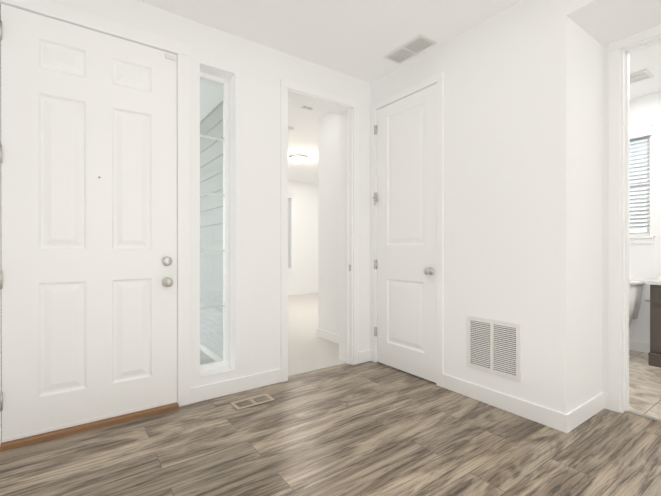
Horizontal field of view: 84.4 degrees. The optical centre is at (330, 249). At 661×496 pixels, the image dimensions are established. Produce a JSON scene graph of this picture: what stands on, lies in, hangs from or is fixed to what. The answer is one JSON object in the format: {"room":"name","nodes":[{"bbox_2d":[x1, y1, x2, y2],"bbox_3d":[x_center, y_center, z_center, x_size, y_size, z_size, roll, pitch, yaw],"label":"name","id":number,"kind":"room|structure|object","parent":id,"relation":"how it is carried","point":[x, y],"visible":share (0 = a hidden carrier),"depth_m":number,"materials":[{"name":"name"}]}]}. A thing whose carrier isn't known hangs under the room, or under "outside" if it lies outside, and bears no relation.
{"room":"entryway","nodes":[
{"label":"entryway","id":0,"kind":"room"},
{"bbox_2d":[0,0,370,402],"bbox_3d":[-0.774,-0.274,2.877,3.180,2.730,0.200,0,0,-36],"label":"wall","id":1,"kind":"structure","parent":0,"point":[253,73],"depth_m":2.86,"materials":[{"name":"white paint"}]},
{"bbox_2d":[0,3,176,442],"bbox_3d":[-1.446,-0.148,2.257,0.939,2.420,0.114,0,0,-36],"label":"front door","id":2,"kind":"structure","parent":1,"relation":"in","point":[88,270],"depth_m":2.23,"materials":[{"name":"white paint"}]},
{"bbox_2d":[0,0,190,451],"bbox_3d":[-1.488,-0.178,2.337,1.090,2.540,0.245,0,0,-36],"label":"door frame","id":3,"kind":"structure","parent":1,"relation":"attached to","point":[181,50],"depth_m":2.53,"materials":[{"name":"white paint"}]},
{"bbox_2d":[200,72,229,370],"bbox_3d":[-0.925,-0.214,2.837,0.267,2.270,0.050,0,0,-36],"label":"sidelight window","id":4,"kind":"structure","parent":1,"relation":"in","point":[225,238],"depth_m":2.88,"materials":[{"name":"white paint"}]},
{"bbox_2d":[200,365,234,377],"bbox_3d":[-0.872,0.920,2.766,0.267,0.005,0.131,0,0,-36],"label":"window sill","id":5,"kind":"structure","parent":1,"relation":"attached to","point":[213,371],"depth_m":2.75,"materials":[{"name":"white paint"}]},
{"bbox_2d":[191,369,280,403],"bbox_3d":[-0.704,1.036,2.799,0.720,0.110,0.014,0,0,-36],"label":"baseboard","id":6,"kind":"structure","parent":1,"relation":"attached to","point":[227,387],"depth_m":2.77,"materials":[{"name":"white paint"}]},
{"bbox_2d":[280,79,357,381],"bbox_3d":[-0.136,-0.160,3.335,0.830,2.500,0.230,0,0,-36],"label":"door frame","id":7,"kind":"structure","parent":1,"relation":"attached to","point":[344,113],"depth_m":3.46,"materials":[{"name":"white paint"}]},
{"bbox_2d":[200,100,222,354],"bbox_3d":[-2.302,-0.289,5.419,0.016,2.868,5.713,0,0,-36],"label":"siding","id":8,"kind":"object","parent":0,"point":[218,268],"depth_m":4.03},
{"bbox_2d":[200,293,346,376],"bbox_3d":[0.015,1.129,6.507,5.150,0.108,5.053,0,0,-36],"label":"floor","id":9,"kind":"structure","parent":0,"point":[309,350],"depth_m":4.17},
{"bbox_2d":[288,180,317,290],"bbox_3d":[-1.341,-0.286,8.487,4.860,2.730,0.150,0,0,-36],"label":"wall","id":10,"kind":"structure","parent":0,"point":[303,275],"depth_m":8.88,"materials":[{"name":"white paint"}]},
{"bbox_2d":[288,198,293,271],"bbox_3d":[-1.444,-0.374,8.374,1.290,1.795,0.158,0,0,-36],"label":"window","id":11,"kind":"structure","parent":10,"relation":"in","point":[290,269],"depth_m":8.72,"materials":[{"name":"white paint"}]},
{"bbox_2d":[288,193,293,267],"bbox_3d":[-1.421,-0.448,8.342,1.256,1.766,0.110,0,0,-36],"label":"window blinds","id":12,"kind":"object","parent":11,"relation":"attached to","point":[289,219],"visible":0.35,"depth_m":8.69,"materials":[{"name":"white"}]},
{"bbox_2d":[288,289,317,294],"bbox_3d":[-1.337,1.024,8.391,4.750,0.110,0.014,0,0,-36],"label":"baseboard","id":13,"kind":"structure","parent":10,"relation":"attached to","point":[307,291],"depth_m":8.85,"materials":[{"name":"white paint"}]},
{"bbox_2d":[318,112,338,334],"bbox_3d":[0.155,-0.277,4.216,0.110,2.730,0.893,0,0,-36],"label":"wall","id":14,"kind":"structure","parent":0,"point":[328,222],"depth_m":4.37,"materials":[{"name":"white paint"}]},
{"bbox_2d":[317,328,338,343],"bbox_3d":[0.111,1.033,4.174,0.014,0.110,0.870,0,0,-36],"label":"baseboard","id":15,"kind":"structure","parent":14,"relation":"attached to","point":[329,336],"depth_m":4.35,"materials":[{"name":"white paint"}]},
{"bbox_2d":[0,361,660,495],"bbox_3d":[1.344,1.147,0.217,3.695,0.100,6.717,0,0,-36],"label":"floor","id":16,"kind":"structure","parent":0,"point":[369,428],"depth_m":1.99,"materials":[{"name":"wood"}]},
{"bbox_2d":[230,393,274,409],"bbox_3d":[-0.559,1.089,2.619,0.285,0.005,0.140,0,0,-36],"label":"floor vent","id":17,"kind":"object","parent":16,"relation":"in","point":[251,401],"visible":1,"depth_m":2.61,"materials":[{"name":"beige metal"}]},
{"bbox_2d":[137,0,660,183],"bbox_3d":[1.217,-1.690,3.230,7.010,0.100,11.770,0,0,-36],"label":"ceiling","id":18,"kind":"structure","parent":0,"point":[359,39],"depth_m":2.71,"materials":[{"name":"white paint"}]},
{"bbox_2d":[289,154,307,162],"bbox_3d":[-0.565,-1.588,6.425,0.330,0.118,0.330,0,0,-36],"label":"light","id":19,"kind":"object","parent":18,"relation":"attached to","point":[298,158],"visible":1,"depth_m":6.33,"materials":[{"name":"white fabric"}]},
{"bbox_2d":[299,105,314,110],"bbox_3d":[-0.202,-1.638,4.101,0.160,0.008,0.320,0,0,-36],"label":"ceiling vent","id":20,"kind":"object","parent":18,"relation":"in","point":[306,107],"visible":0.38,"depth_m":4.21,"materials":[{"name":"grey metal"}]},
{"bbox_2d":[383,34,437,64],"bbox_3d":[0.647,-1.635,2.987,0.195,0.008,0.410,0,0,-36],"label":"ceiling vent","id":21,"kind":"object","parent":18,"relation":"in","point":[417,45],"visible":1,"depth_m":2.97,"materials":[{"name":"grey metal"}]},
{"bbox_2d":[630,69,654,83],"bbox_3d":[2.890,-1.636,3.464,0.240,0.008,0.240,0,0,-36],"label":"vent","id":22,"kind":"object","parent":18,"relation":"attached to","point":[641,75],"visible":0.65,"depth_m":3.43,"materials":[{"name":"grey"}]},
{"bbox_2d":[371,0,573,413],"bbox_3d":[0.949,-0.274,2.921,0.110,2.730,1.737,0,0,-36],"label":"wall","id":23,"kind":"structure","parent":0,"point":[509,165],"depth_m":2.45,"materials":[{"name":"white paint"}]},
{"bbox_2d":[373,83,436,382],"bbox_3d":[0.634,-0.135,3.239,0.104,2.430,0.744,0,0,-36],"label":"closet door","id":24,"kind":"structure","parent":23,"relation":"in","point":[405,199],"depth_m":3.20,"materials":[{"name":"white paint"}]},
{"bbox_2d":[371,72,443,386],"bbox_3d":[0.650,-0.163,3.230,0.015,2.505,0.837,0,0,-36],"label":"trim","id":25,"kind":"structure","parent":23,"relation":"attached to","point":[438,78],"depth_m":2.92,"materials":[{"name":"white paint"}]},
{"bbox_2d":[467,316,520,381],"bbox_3d":[1.135,0.681,2.559,0.012,0.380,0.397,0,0,-36],"label":"air vent","id":26,"kind":"object","parent":23,"relation":"in","point":[493,347],"visible":1,"depth_m":2.54,"materials":[{"name":"grey metal"}]},
{"bbox_2d":[443,374,570,432],"bbox_3d":[1.154,1.037,2.532,0.014,0.110,0.889,0,0,-36],"label":"baseboard","id":27,"kind":"structure","parent":23,"relation":"attached to","point":[551,418],"depth_m":2.44,"materials":[{"name":"white paint"}]},
{"bbox_2d":[573,22,602,408],"bbox_3d":[1.663,-0.273,2.432,0.480,2.730,0.110,0,0,-36],"label":"wall","id":28,"kind":"structure","parent":0,"point":[588,235],"depth_m":2.38,"materials":[{"name":"white paint"}]},
{"bbox_2d":[571,392,607,429],"bbox_3d":[1.672,1.037,2.353,0.560,0.110,0.035,0,0,-36],"label":"baseboard","id":29,"kind":"structure","parent":28,"relation":"attached to","point":[573,418],"depth_m":2.35,"materials":[{"name":"white paint"}]},
{"bbox_2d":[566,0,660,46],"bbox_3d":[3.026,-1.519,0.435,0.590,0.230,4.720,0,0,-36],"label":"ceiling","id":30,"kind":"structure","parent":0,"point":[603,23],"depth_m":2.20,"materials":[{"name":"white paint"}]},
{"bbox_2d":[603,35,657,392],"bbox_3d":[2.998,-0.270,1.077,0.110,2.730,5.790,0,0,-36],"label":"wall","id":31,"kind":"structure","parent":0,"point":[605,189],"depth_m":2.52,"materials":[{"name":"white paint"}]},
{"bbox_2d":[608,24,660,421],"bbox_3d":[2.214,-0.158,2.170,0.140,2.500,0.890,0,0,-36],"label":"door frame","id":32,"kind":"structure","parent":31,"relation":"attached to","point":[614,206],"depth_m":2.46,"materials":[{"name":"white paint"}]},
{"bbox_2d":[629,350,660,418],"bbox_3d":[2.834,1.140,3.122,2.115,0.100,2.500,0,0,-36],"label":"floor","id":33,"kind":"structure","parent":0,"point":[644,388],"depth_m":2.91,"materials":[{"name":"beige tile"}]},
{"bbox_2d":[629,280,644,328],"bbox_3d":[2.915,0.706,3.868,0.697,0.765,0.510,0,0,-36],"label":"toilet","id":34,"kind":"object","parent":33,"relation":"on","point":[635,290],"visible":0.04,"depth_m":3.81,"materials":[{"name":"white ceramic"}]},
{"bbox_2d":[648,285,660,367],"bbox_3d":[3.477,0.708,3.237,0.530,0.765,0.892,0,0,-36],"label":"bathroom vanity","id":35,"kind":"object","parent":33,"relation":"on","point":[654,356],"visible":1,"depth_m":3.42,"materials":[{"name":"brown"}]},
{"bbox_2d":[646,278,660,284],"bbox_3d":[3.470,0.245,3.233,0.545,0.160,0.907,0,0,-36],"label":"countertop","id":36,"kind":"structure","parent":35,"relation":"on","point":[654,282],"depth_m":3.41,"materials":[{"name":"white stone"}]},
{"bbox_2d":[629,92,660,342],"bbox_3d":[3.573,-0.276,3.698,0.160,2.730,2.200,0,0,-36],"label":"wall","id":37,"kind":"structure","parent":0,"point":[645,262],"depth_m":3.85,"materials":[{"name":"white paint"}]},
{"bbox_2d":[629,340,649,352],"bbox_3d":[3.502,1.034,3.650,0.014,0.110,1.980,0,0,-36],"label":"baseboard","id":38,"kind":"structure","parent":37,"relation":"attached to","point":[639,346],"depth_m":3.90,"materials":[{"name":"white paint"}]},
{"bbox_2d":[629,137,654,243],"bbox_3d":[3.231,-0.659,4.117,0.164,1.185,0.690,0,0,-36],"label":"window","id":39,"kind":"structure","parent":37,"relation":"in","point":[647,239],"depth_m":3.92,"materials":[{"name":"white paint"}]},
{"bbox_2d":[629,124,652,235],"bbox_3d":[3.197,-0.734,4.092,0.110,1.156,0.656,0,0,-36],"label":"window blinds","id":40,"kind":"object","parent":39,"relation":"attached to","point":[641,132],"visible":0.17,"depth_m":3.93,"materials":[{"name":"white plastic"}]},
{"label":"outside","id":41,"kind":"structure","parent":0,"visible":0},
{"bbox_2d":[200,350,215,364],"bbox_3d":[-3.615,1.242,4.481,3.210,0.190,5.713,0,0,-36],"label":"floor","id":42,"kind":"structure","parent":41,"point":[204,358],"depth_m":3.82,"materials":[{"name":"grey"}]},
{"bbox_2d":[200,80,222,121],"bbox_3d":[-2.649,-1.570,3.129,3.210,0.080,2.400,0,0,-36],"label":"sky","id":43,"kind":"structure","parent":41,"point":[212,95],"depth_m":3.63,"materials":[{"name":"white paint"}]}
]}

